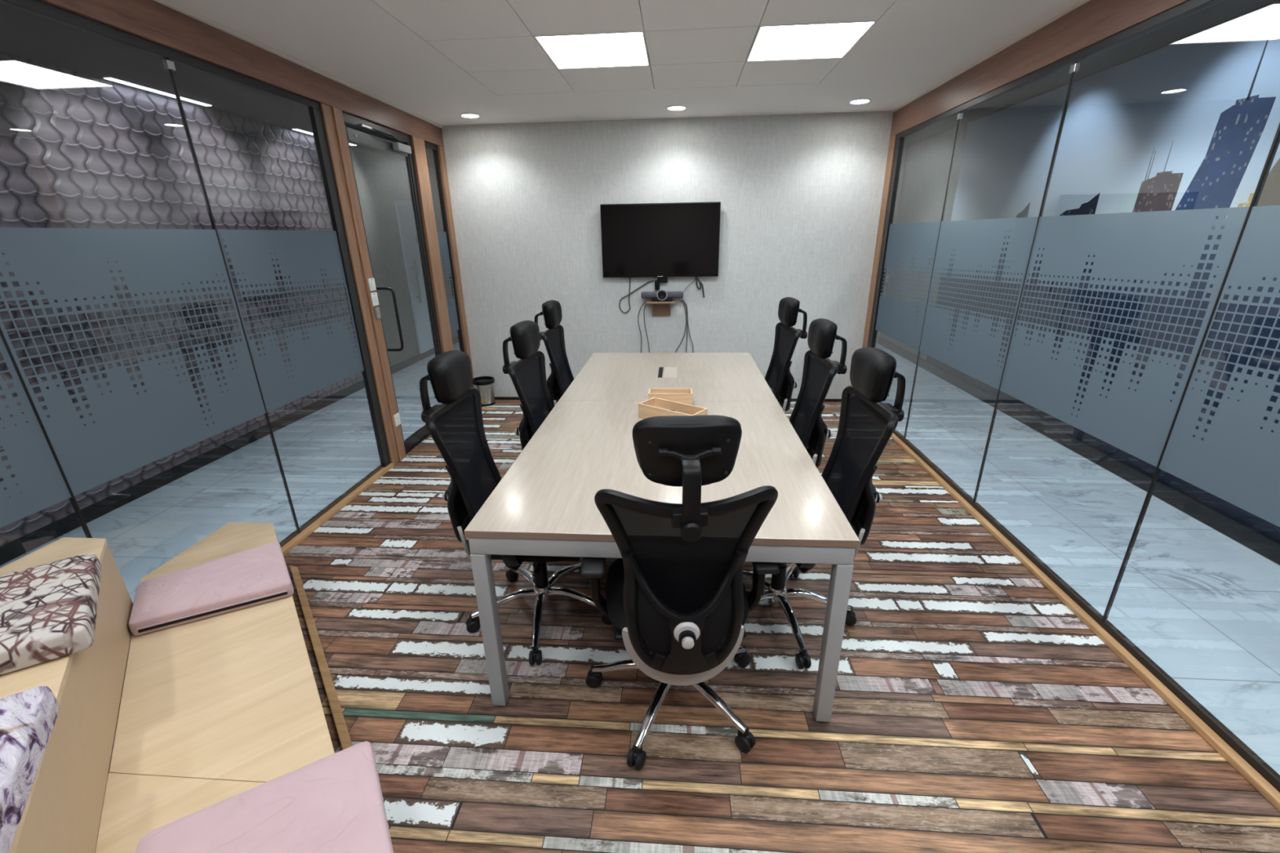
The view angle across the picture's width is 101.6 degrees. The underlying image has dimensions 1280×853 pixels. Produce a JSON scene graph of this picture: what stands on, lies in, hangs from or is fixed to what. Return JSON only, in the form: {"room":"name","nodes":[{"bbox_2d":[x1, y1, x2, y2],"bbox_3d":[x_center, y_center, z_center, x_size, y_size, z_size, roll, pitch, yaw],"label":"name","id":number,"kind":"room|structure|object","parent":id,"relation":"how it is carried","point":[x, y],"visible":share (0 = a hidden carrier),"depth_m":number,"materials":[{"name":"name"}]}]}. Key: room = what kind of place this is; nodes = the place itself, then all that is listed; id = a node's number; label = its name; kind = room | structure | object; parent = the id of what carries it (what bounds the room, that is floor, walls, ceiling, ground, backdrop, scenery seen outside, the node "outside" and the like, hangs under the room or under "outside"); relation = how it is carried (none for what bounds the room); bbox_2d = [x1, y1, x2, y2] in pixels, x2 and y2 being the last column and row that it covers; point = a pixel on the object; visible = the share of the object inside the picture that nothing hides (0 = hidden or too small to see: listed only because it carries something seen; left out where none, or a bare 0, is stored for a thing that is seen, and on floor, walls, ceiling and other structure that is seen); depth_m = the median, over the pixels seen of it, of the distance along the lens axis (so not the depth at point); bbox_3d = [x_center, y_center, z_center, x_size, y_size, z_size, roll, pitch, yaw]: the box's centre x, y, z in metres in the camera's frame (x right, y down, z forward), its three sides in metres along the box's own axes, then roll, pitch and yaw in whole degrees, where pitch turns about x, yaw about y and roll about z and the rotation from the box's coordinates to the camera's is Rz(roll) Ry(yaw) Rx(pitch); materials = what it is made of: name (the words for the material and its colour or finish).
{"room":"conference room","nodes":[
{"label":"conference room","id":0,"kind":"room"},
{"bbox_2d":[0,51,457,546],"bbox_3d":[-3.448,-1.074,3.820,0.150,2.830,10.600,1,20,4],"label":"wall","id":1,"kind":"structure","parent":0,"point":[78,150],"depth_m":3.67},
{"bbox_2d":[102,76,176,97],"bbox_3d":[-3.305,-2.264,3.482,0.077,0.007,0.516,1,20,4],"label":"linear light","id":2,"kind":"object","parent":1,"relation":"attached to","point":[126,82],"depth_m":3.45,"materials":[{"name":"white plastic"}]},
{"bbox_2d":[0,336,458,565],"bbox_3d":[-3.348,0.165,4.269,0.020,0.090,10.600,1,20,4],"label":"baseboard","id":3,"kind":"structure","parent":1,"relation":"attached to","point":[25,544],"depth_m":3.70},
{"bbox_2d":[394,199,433,353],"bbox_3d":[-3.061,-2.121,7.433,0.089,2.010,0.880,1,20,4],"label":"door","id":4,"kind":"structure","parent":1,"relation":"in","point":[404,211],"depth_m":7.15,"materials":[{"name":"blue glass"}]},
{"bbox_2d":[0,0,1082,168],"bbox_3d":[-0.708,-2.284,3.165,5.686,0.232,10.600,1,20,4],"label":"ceiling","id":5,"kind":"structure","parent":0,"point":[439,61],"depth_m":2.91,"materials":[{"name":"paint"}]},
{"bbox_2d":[180,96,212,106],"bbox_3d":[-3.278,-2.395,3.837,0.077,0.007,0.275,1,20,4],"label":"recessed light","id":6,"kind":"object","parent":5,"relation":"in","point":[181,97],"depth_m":3.84,"materials":[{"name":"white plastic"}]},
{"bbox_2d":[291,128,356,145],"bbox_3d":[-3.181,-2.935,5.303,0.056,0.007,0.958,1,20,4],"label":"recessed light","id":7,"kind":"object","parent":5,"relation":"in","point":[295,129],"visible":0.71,"depth_m":4.98,"materials":[{"name":"white plastic"}]},
{"bbox_2d":[460,112,479,117],"bbox_3d":[-1.397,-2.559,4.292,0.160,0.009,0.160,1,20,4],"label":"recessed light","id":8,"kind":"object","parent":5,"relation":"in","point":[465,114],"visible":1,"depth_m":4.29,"materials":[{"name":"white plastic"}]},
{"bbox_2d":[533,31,649,69],"bbox_3d":[-0.239,-2.067,2.862,0.555,0.022,0.555,1,20,4],"label":"recessed light","id":9,"kind":"object","parent":5,"relation":"in","point":[617,49],"visible":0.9,"depth_m":2.84,"materials":[{"name":"white plastic"}]},
{"bbox_2d":[666,105,686,110],"bbox_3d":[0.291,-2.534,4.149,0.160,0.009,0.160,1,20,4],"label":"recessed light","id":10,"kind":"object","parent":5,"relation":"in","point":[672,107],"visible":1,"depth_m":4.14,"materials":[{"name":"white plastic"}]},
{"bbox_2d":[746,20,876,61],"bbox_3d":[0.880,-2.055,2.781,0.555,0.022,0.555,1,20,4],"label":"recessed light","id":11,"kind":"object","parent":5,"relation":"in","point":[836,39],"visible":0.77,"depth_m":2.75,"materials":[{"name":"white plastic"}]},
{"bbox_2d":[848,97,871,103],"bbox_3d":[1.700,-2.515,4.034,0.160,0.009,0.160,1,20,4],"label":"recessed light","id":12,"kind":"object","parent":5,"relation":"in","point":[862,100],"visible":1,"depth_m":4.02,"materials":[{"name":"white plastic"}]},
{"bbox_2d":[0,342,1279,852],"bbox_3d":[0.000,0.269,4.053,6.860,0.060,10.600,1,20,4],"label":"floor","id":13,"kind":"structure","parent":0,"point":[974,711],"depth_m":2.05,"materials":[{"name":"wood"}]},
{"bbox_2d":[0,522,334,852],"bbox_3d":[-0.586,1.005,1.002,2.897,0.678,2.902,1,20,4],"label":"seating","id":14,"kind":"object","parent":13,"relation":"on","point":[214,709],"visible":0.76,"depth_m":1.41,"materials":[{"name":"brown wood"}]},
{"bbox_2d":[0,685,59,852],"bbox_3d":[-1.265,0.664,0.796,0.449,0.121,0.497,-17,25,-36],"label":"patterned cushion","id":15,"kind":"object","parent":14,"relation":"on","point":[28,718],"visible":1,"depth_m":0.97,"materials":[{"name":"white fabric"}]},
{"bbox_2d":[0,552,102,675],"bbox_3d":[-1.685,0.509,1.299,0.493,0.079,0.461,-16,25,-36],"label":"patterned cushion","id":16,"kind":"object","parent":14,"relation":"on","point":[48,611],"visible":1,"depth_m":1.32,"materials":[{"name":"white fabric"}]},
{"bbox_2d":[128,542,293,635],"bbox_3d":[-1.571,0.597,1.926,0.454,0.067,0.379,-16,25,-36],"label":"cushion","id":17,"kind":"object","parent":14,"relation":"on","point":[260,575],"visible":1,"depth_m":1.88,"materials":[{"name":"fabric"}]},
{"bbox_2d":[135,741,393,852],"bbox_3d":[-0.767,0.900,1.059,0.465,0.073,0.407,-13,23,-30],"label":"cushion","id":18,"kind":"object","parent":14,"relation":"on","point":[334,803],"visible":1,"depth_m":1.12,"materials":[{"name":"fabric"}]},
{"bbox_2d":[0,0,391,547],"bbox_3d":[-2.102,0.053,1.178,0.033,2.395,5.070,1,20,4],"label":"trim","id":19,"kind":"structure","parent":13,"relation":"on","point":[37,7],"depth_m":3.12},
{"bbox_2d":[0,327,92,537],"bbox_3d":[-2.101,0.043,1.211,0.013,2.331,1.131,1,20,4],"label":"window","id":20,"kind":"structure","parent":19,"relation":"attached to","point":[41,478],"depth_m":1.74,"materials":[{"name":"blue glass"}]},
{"bbox_2d":[0,57,300,533],"bbox_3d":[-2.026,-0.317,2.188,0.020,2.331,0.960,1,20,4],"label":"window","id":21,"kind":"structure","parent":19,"relation":"attached to","point":[131,431],"depth_m":2.07,"materials":[{"name":"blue glass"}]},
{"bbox_2d":[217,229,364,412],"bbox_3d":[-1.960,-0.636,3.053,0.009,2.331,0.919,1,20,4],"label":"film","id":22,"kind":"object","parent":19,"relation":"attached to","point":[322,362],"depth_m":2.96,"materials":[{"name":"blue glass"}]},
{"bbox_2d":[122,462,394,687],"bbox_3d":[-2.065,1.164,1.585,0.040,0.028,5.070,1,20,4],"label":"trim","id":23,"kind":"structure","parent":13,"relation":"on","point":[331,513],"depth_m":3.27,"materials":[{"name":"brown wood"}]},
{"bbox_2d":[289,565,352,750],"bbox_3d":[-0.501,1.281,1.186,0.030,0.034,4.200,-16,25,-36],"label":"batten","id":24,"kind":"object","parent":13,"relation":"on","point":[338,717],"visible":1,"depth_m":2.06,"materials":[{"name":"beige wood"}]},
{"bbox_2d":[320,102,405,464],"bbox_3d":[-1.906,-0.854,3.637,0.060,2.395,0.185,1,20,4],"label":"trim","id":25,"kind":"structure","parent":13,"relation":"on","point":[333,118],"depth_m":3.54,"materials":[{"name":"brown wood"}]},
{"bbox_2d":[367,277,376,291],"bbox_3d":[-1.868,-0.990,3.639,0.014,0.084,0.072,1,20,4],"label":"light switch","id":26,"kind":"object","parent":25,"relation":"attached to","point":[371,283],"visible":1,"depth_m":3.63,"materials":[{"name":"white plastic"}]},
{"bbox_2d":[369,292,378,306],"bbox_3d":[-1.866,-0.897,3.673,0.014,0.090,0.072,1,20,4],"label":"light switch","id":27,"kind":"object","parent":25,"relation":"attached to","point":[374,296],"visible":1,"depth_m":3.66,"materials":[{"name":"white plastic"}]},
{"bbox_2d":[373,306,381,319],"bbox_3d":[-1.865,-0.806,3.710,0.014,0.083,0.055,1,20,4],"label":"keypad","id":28,"kind":"object","parent":25,"relation":"attached to","point":[377,313],"visible":1,"depth_m":3.70,"materials":[{"name":"metal"}]},
{"bbox_2d":[393,413,400,426],"bbox_3d":[-1.854,-0.052,3.984,0.011,0.092,0.072,1,20,4],"label":"power socket","id":29,"kind":"object","parent":25,"relation":"attached to","point":[397,417],"visible":1,"depth_m":3.97,"materials":[{"name":"white plastic"}]},
{"bbox_2d":[409,135,453,353],"bbox_3d":[-1.826,-1.242,4.689,0.060,2.395,0.205,1,20,4],"label":"trim","id":30,"kind":"structure","parent":13,"relation":"on","point":[418,148],"depth_m":4.53,"materials":[{"name":"brown wood"}]},
{"bbox_2d":[342,111,443,454],"bbox_3d":[-1.823,-1.047,4.158,0.150,2.395,0.925,1,20,4],"label":"door","id":31,"kind":"structure","parent":30,"relation":"attached to","point":[404,149],"depth_m":4.15,"materials":[{"name":"glass"}]},
{"bbox_2d":[471,376,495,406],"bbox_3d":[-1.599,-0.361,5.363,0.226,0.268,0.226,1,20,4],"label":"waste bin","id":32,"kind":"object","parent":13,"relation":"on","point":[484,384],"visible":0.84,"depth_m":5.30,"materials":[{"name":"metal"}]},
{"bbox_2d":[419,350,612,666],"bbox_3d":[-0.487,0.288,2.193,0.672,1.203,0.668,-11,22,-25],"label":"office chair","id":33,"kind":"object","parent":13,"relation":"on","point":[455,426],"visible":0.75,"depth_m":2.14,"materials":[{"name":"black fabric"}]},
{"bbox_2d":[502,320,553,449],"bbox_3d":[-0.357,0.026,2.899,0.687,1.203,0.657,12,24,31],"label":"office chair","id":34,"kind":"object","parent":13,"relation":"on","point":[527,375],"visible":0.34,"depth_m":2.80,"materials":[{"name":"black fabric"}]},
{"bbox_2d":[534,299,573,407],"bbox_3d":[-0.374,-0.289,3.757,0.737,1.203,0.644,1,20,5],"label":"office chair","id":35,"kind":"object","parent":13,"relation":"on","point":[561,377],"visible":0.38,"depth_m":3.70,"materials":[{"name":"black fabric"}]},
{"bbox_2d":[463,352,859,722],"bbox_3d":[0.151,0.230,2.976,1.220,0.752,2.650,1,20,4],"label":"conference table","id":36,"kind":"object","parent":13,"relation":"on","point":[544,504],"visible":0.68,"depth_m":1.95,"materials":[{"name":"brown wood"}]},
{"bbox_2d":[648,388,692,404],"bbox_3d":[0.166,-0.160,2.851,0.235,0.070,0.105,0,20,3],"label":"wooden box","id":37,"kind":"object","parent":36,"relation":"on","point":[678,395],"visible":0.82,"depth_m":2.80,"materials":[{"name":"brown wood"}]},
{"bbox_2d":[638,397,707,418],"bbox_3d":[0.160,-0.068,2.597,0.325,0.072,0.135,14,25,36],"label":"wooden box","id":38,"kind":"object","parent":36,"relation":"on","point":[654,406],"visible":0.73,"depth_m":2.61,"materials":[{"name":"brown wood"}]},
{"bbox_2d":[580,414,779,770],"bbox_3d":[0.114,0.452,1.718,0.674,1.203,0.668,10,23,28],"label":"office chair","id":39,"kind":"object","parent":13,"relation":"on","point":[677,587],"visible":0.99,"depth_m":1.44,"materials":[{"name":"black fabric"}]},
{"bbox_2d":[764,297,807,412],"bbox_3d":[0.780,-0.297,3.727,0.668,1.203,0.682,10,23,28],"label":"office chair","id":40,"kind":"object","parent":13,"relation":"on","point":[779,377],"visible":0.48,"depth_m":3.64,"materials":[{"name":"black fabric"}]},
{"bbox_2d":[789,318,847,468],"bbox_3d":[0.721,0.028,2.845,0.713,1.203,0.669,0,20,3],"label":"office chair","id":41,"kind":"object","parent":13,"relation":"on","point":[819,372],"visible":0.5,"depth_m":2.72,"materials":[{"name":"black fabric"}]},
{"bbox_2d":[742,346,905,669],"bbox_3d":[0.655,0.288,2.141,0.732,1.203,0.647,0,20,2],"label":"office chair","id":42,"kind":"object","parent":13,"relation":"on","point":[866,425],"visible":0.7,"depth_m":2.07,"materials":[{"name":"black fabric"}]},
{"bbox_2d":[441,111,893,399],"bbox_3d":[0.200,-1.566,5.012,3.988,2.818,0.120,1,20,4],"label":"wall","id":43,"kind":"structure","parent":0,"point":[800,195],"depth_m":4.83,"materials":[{"name":"white paint"}]},
{"bbox_2d":[38,0,444,146],"bbox_3d":[-2.052,-1.438,1.541,0.060,0.151,6.785,1,20,4],"label":"wooden beam","id":44,"kind":"structure","parent":43,"relation":"attached to","point":[153,21],"depth_m":2.51,"materials":[{"name":"brown wood"}]},
{"bbox_2d":[153,0,443,128],"bbox_3d":[-2.044,-1.520,1.510,0.078,0.024,6.785,1,20,4],"label":"trim","id":45,"kind":"structure","parent":43,"relation":"attached to","point":[169,3],"depth_m":2.75,"materials":[{"name":"paint"}]},
{"bbox_2d":[436,231,458,333],"bbox_3d":[-1.818,-1.337,4.924,0.009,2.311,0.234,1,20,4],"label":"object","id":46,"kind":"structure","parent":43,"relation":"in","point":[442,236],"depth_m":4.93,"materials":[{"name":"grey glass"}]},
{"bbox_2d":[424,141,473,397],"bbox_3d":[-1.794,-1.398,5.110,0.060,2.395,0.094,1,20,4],"label":"trim","id":47,"kind":"structure","parent":43,"relation":"attached to","point":[441,151],"depth_m":4.98,"materials":[{"name":"brown wood"}]},
{"bbox_2d":[600,201,720,289],"bbox_3d":[0.188,-1.669,4.867,1.090,0.764,0.068,1,20,4],"label":"television","id":48,"kind":"object","parent":43,"relation":"attached to","point":[670,239],"visible":1,"depth_m":4.81,"materials":[{"name":"black plastic"}]},
{"bbox_2d":[618,277,653,313],"bbox_3d":[-0.034,-1.279,5.050,0.345,0.361,0.011,1,20,4],"label":"cable","id":49,"kind":"object","parent":48,"relation":"hanging from","point":[629,293],"visible":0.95,"depth_m":5.05,"materials":[{"name":"grey plastic"}]},
{"bbox_2d":[695,276,704,297],"bbox_3d":[0.576,-1.341,4.981,0.089,0.217,0.014,1,20,4],"label":"cable","id":50,"kind":"object","parent":48,"relation":"hanging from","point":[696,279],"visible":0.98,"depth_m":4.98,"materials":[{"name":"grey plastic"}]},
{"bbox_2d":[646,300,675,315],"bbox_3d":[0.202,-1.132,5.028,0.275,0.151,0.150,1,20,4],"label":"wall shelf","id":51,"kind":"object","parent":43,"relation":"attached to","point":[659,308],"visible":0.98,"depth_m":5.08,"materials":[{"name":"brown wood"}]},
{"bbox_2d":[637,300,648,352],"bbox_3d":[0.036,-0.756,5.228,0.110,0.993,0.019,7,22,20],"label":"cable","id":52,"kind":"object","parent":51,"relation":"hanging from","point":[647,300],"visible":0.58,"depth_m":5.15,"materials":[{"name":"black rubber"}]},
{"bbox_2d":[643,303,649,352],"bbox_3d":[0.079,-0.754,5.220,0.078,0.993,0.040,1,20,4],"label":"cable","id":53,"kind":"object","parent":51,"relation":"hanging from","point":[646,304],"visible":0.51,"depth_m":5.15,"materials":[{"name":"black rubber"}]},
{"bbox_2d":[640,289,683,301],"bbox_3d":[0.211,-1.246,4.960,0.400,0.110,0.097,1,20,4],"label":"camera","id":54,"kind":"object","parent":51,"relation":"on","point":[660,295],"visible":1,"depth_m":4.95,"materials":[{"name":"plastic"}]},
{"bbox_2d":[494,396,841,401],"bbox_3d":[0.216,-0.282,5.414,3.928,0.030,0.012,1,20,4],"label":"baseboard","id":55,"kind":"structure","parent":43,"relation":"attached to","point":[495,397],"depth_m":5.52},
{"bbox_2d":[675,299,686,352],"bbox_3d":[0.389,-0.755,5.196,0.142,1.003,0.040,1,20,4],"label":"cable","id":56,"kind":"object","parent":43,"relation":"attached to","point":[678,300],"visible":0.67,"depth_m":5.12,"materials":[{"name":"black rubber"}]},
{"bbox_2d":[680,299,687,352],"bbox_3d":[0.436,-0.749,5.175,0.084,1.003,0.024,-18,26,-38],"label":"cable","id":57,"kind":"object","parent":43,"relation":"attached to","point":[681,300],"visible":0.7,"depth_m":5.11,"materials":[{"name":"black rubber"}]},
{"bbox_2d":[681,298,693,352],"bbox_3d":[0.471,-0.760,5.198,0.126,1.007,0.023,-4,20,-7],"label":"cable","id":58,"kind":"object","parent":43,"relation":"attached to","point":[682,299],"visible":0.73,"depth_m":5.12,"materials":[{"name":"black rubber"}]},
{"bbox_2d":[862,134,896,347],"bbox_3d":[2.187,-1.341,4.812,0.070,2.372,0.124,1,20,4],"label":"trim","id":59,"kind":"structure","parent":43,"relation":"attached to","point":[892,139],"depth_m":4.67,"materials":[{"name":"brown wood"}]},
{"bbox_2d":[875,221,940,350],"bbox_3d":[2.138,-1.132,4.245,0.009,2.312,0.964,1,20,4],"label":"window","id":60,"kind":"structure","parent":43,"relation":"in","point":[901,325],"depth_m":4.16,"materials":[{"name":"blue glass"}]},
{"bbox_2d":[903,111,1038,439],"bbox_3d":[2.067,-0.786,3.307,0.020,2.312,1.070,1,20,4],"label":"window","id":61,"kind":"structure","parent":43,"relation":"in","point":[974,243],"depth_m":3.20,"materials":[{"name":"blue glass"}]},
{"bbox_2d":[892,0,1089,112],"bbox_3d":[1.923,-1.484,1.222,0.082,0.014,6.785,1,20,4],"label":"trim","id":62,"kind":"structure","parent":43,"relation":"attached to","point":[1080,3],"depth_m":2.87,"materials":[{"name":"paint"}]},
{"bbox_2d":[889,0,1188,137],"bbox_3d":[1.931,-1.394,1.254,0.070,0.190,6.785,1,20,4],"label":"wooden beam","id":63,"kind":"structure","parent":43,"relation":"attached to","point":[1094,21],"depth_m":2.63,"materials":[{"name":"brown wood"}]},
{"bbox_2d":[867,0,1279,792],"bbox_3d":[1.940,-0.171,1.638,0.042,2.372,6.660,1,20,4],"label":"trim","id":64,"kind":"structure","parent":43,"relation":"attached to","point":[1188,7],"depth_m":2.38,"materials":[{"name":"brown wood"}]},
{"bbox_2d":[890,433,1279,811],"bbox_3d":[1.934,0.930,2.045,0.034,0.026,6.660,1,20,4],"label":"trim","id":65,"kind":"structure","parent":43,"relation":"attached to","point":[1233,757],"depth_m":2.05,"materials":[{"name":"brown wood"}]},
{"bbox_2d":[973,62,1249,502],"bbox_3d":[1.992,-0.424,2.324,0.020,2.312,1.060,1,20,4],"label":"window","id":66,"kind":"structure","parent":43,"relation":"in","point":[1145,246],"depth_m":2.17,"materials":[{"name":"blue glass"}]},
{"bbox_2d":[1102,122,1279,622],"bbox_3d":[1.918,-0.063,1.347,0.013,2.312,1.031,1,20,4],"label":"window","id":67,"kind":"structure","parent":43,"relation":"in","point":[1237,461],"depth_m":1.68,"materials":[{"name":"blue glass"}]},
{"bbox_2d":[875,145,907,343],"bbox_3d":[3.062,-2.592,7.627,1.324,2.850,0.100,1,20,4],"label":"wall","id":68,"kind":"structure","parent":0,"point":[904,146],"depth_m":7.30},
{"bbox_2d":[880,0,1279,359],"bbox_3d":[3.365,-0.867,2.950,0.130,2.830,9.800,1,20,4],"label":"wall","id":69,"kind":"structure","parent":0,"point":[927,160],"depth_m":6.49,"materials":[{"name":"white paint"}]},
{"bbox_2d":[877,337,1279,564],"bbox_3d":[3.310,0.366,3.410,0.027,0.100,9.800,1,20,4],"label":"baseboard","id":70,"kind":"structure","parent":69,"relation":"attached to","point":[1264,545],"depth_m":3.55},
{"bbox_2d":[925,2,1279,542],"bbox_3d":[3.244,-0.637,2.243,0.004,2.590,8.100,1,20,4],"label":"mural","id":71,"kind":"object","parent":69,"relation":"attached to","point":[1192,122],"visible":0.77,"depth_m":3.45},
{"bbox_2d":[904,0,1279,145],"bbox_3d":[2.767,-2.311,2.891,1.344,0.100,10.600,1,20,4],"label":"beam","id":72,"kind":"structure","parent":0,"point":[1224,11],"depth_m":3.48,"materials":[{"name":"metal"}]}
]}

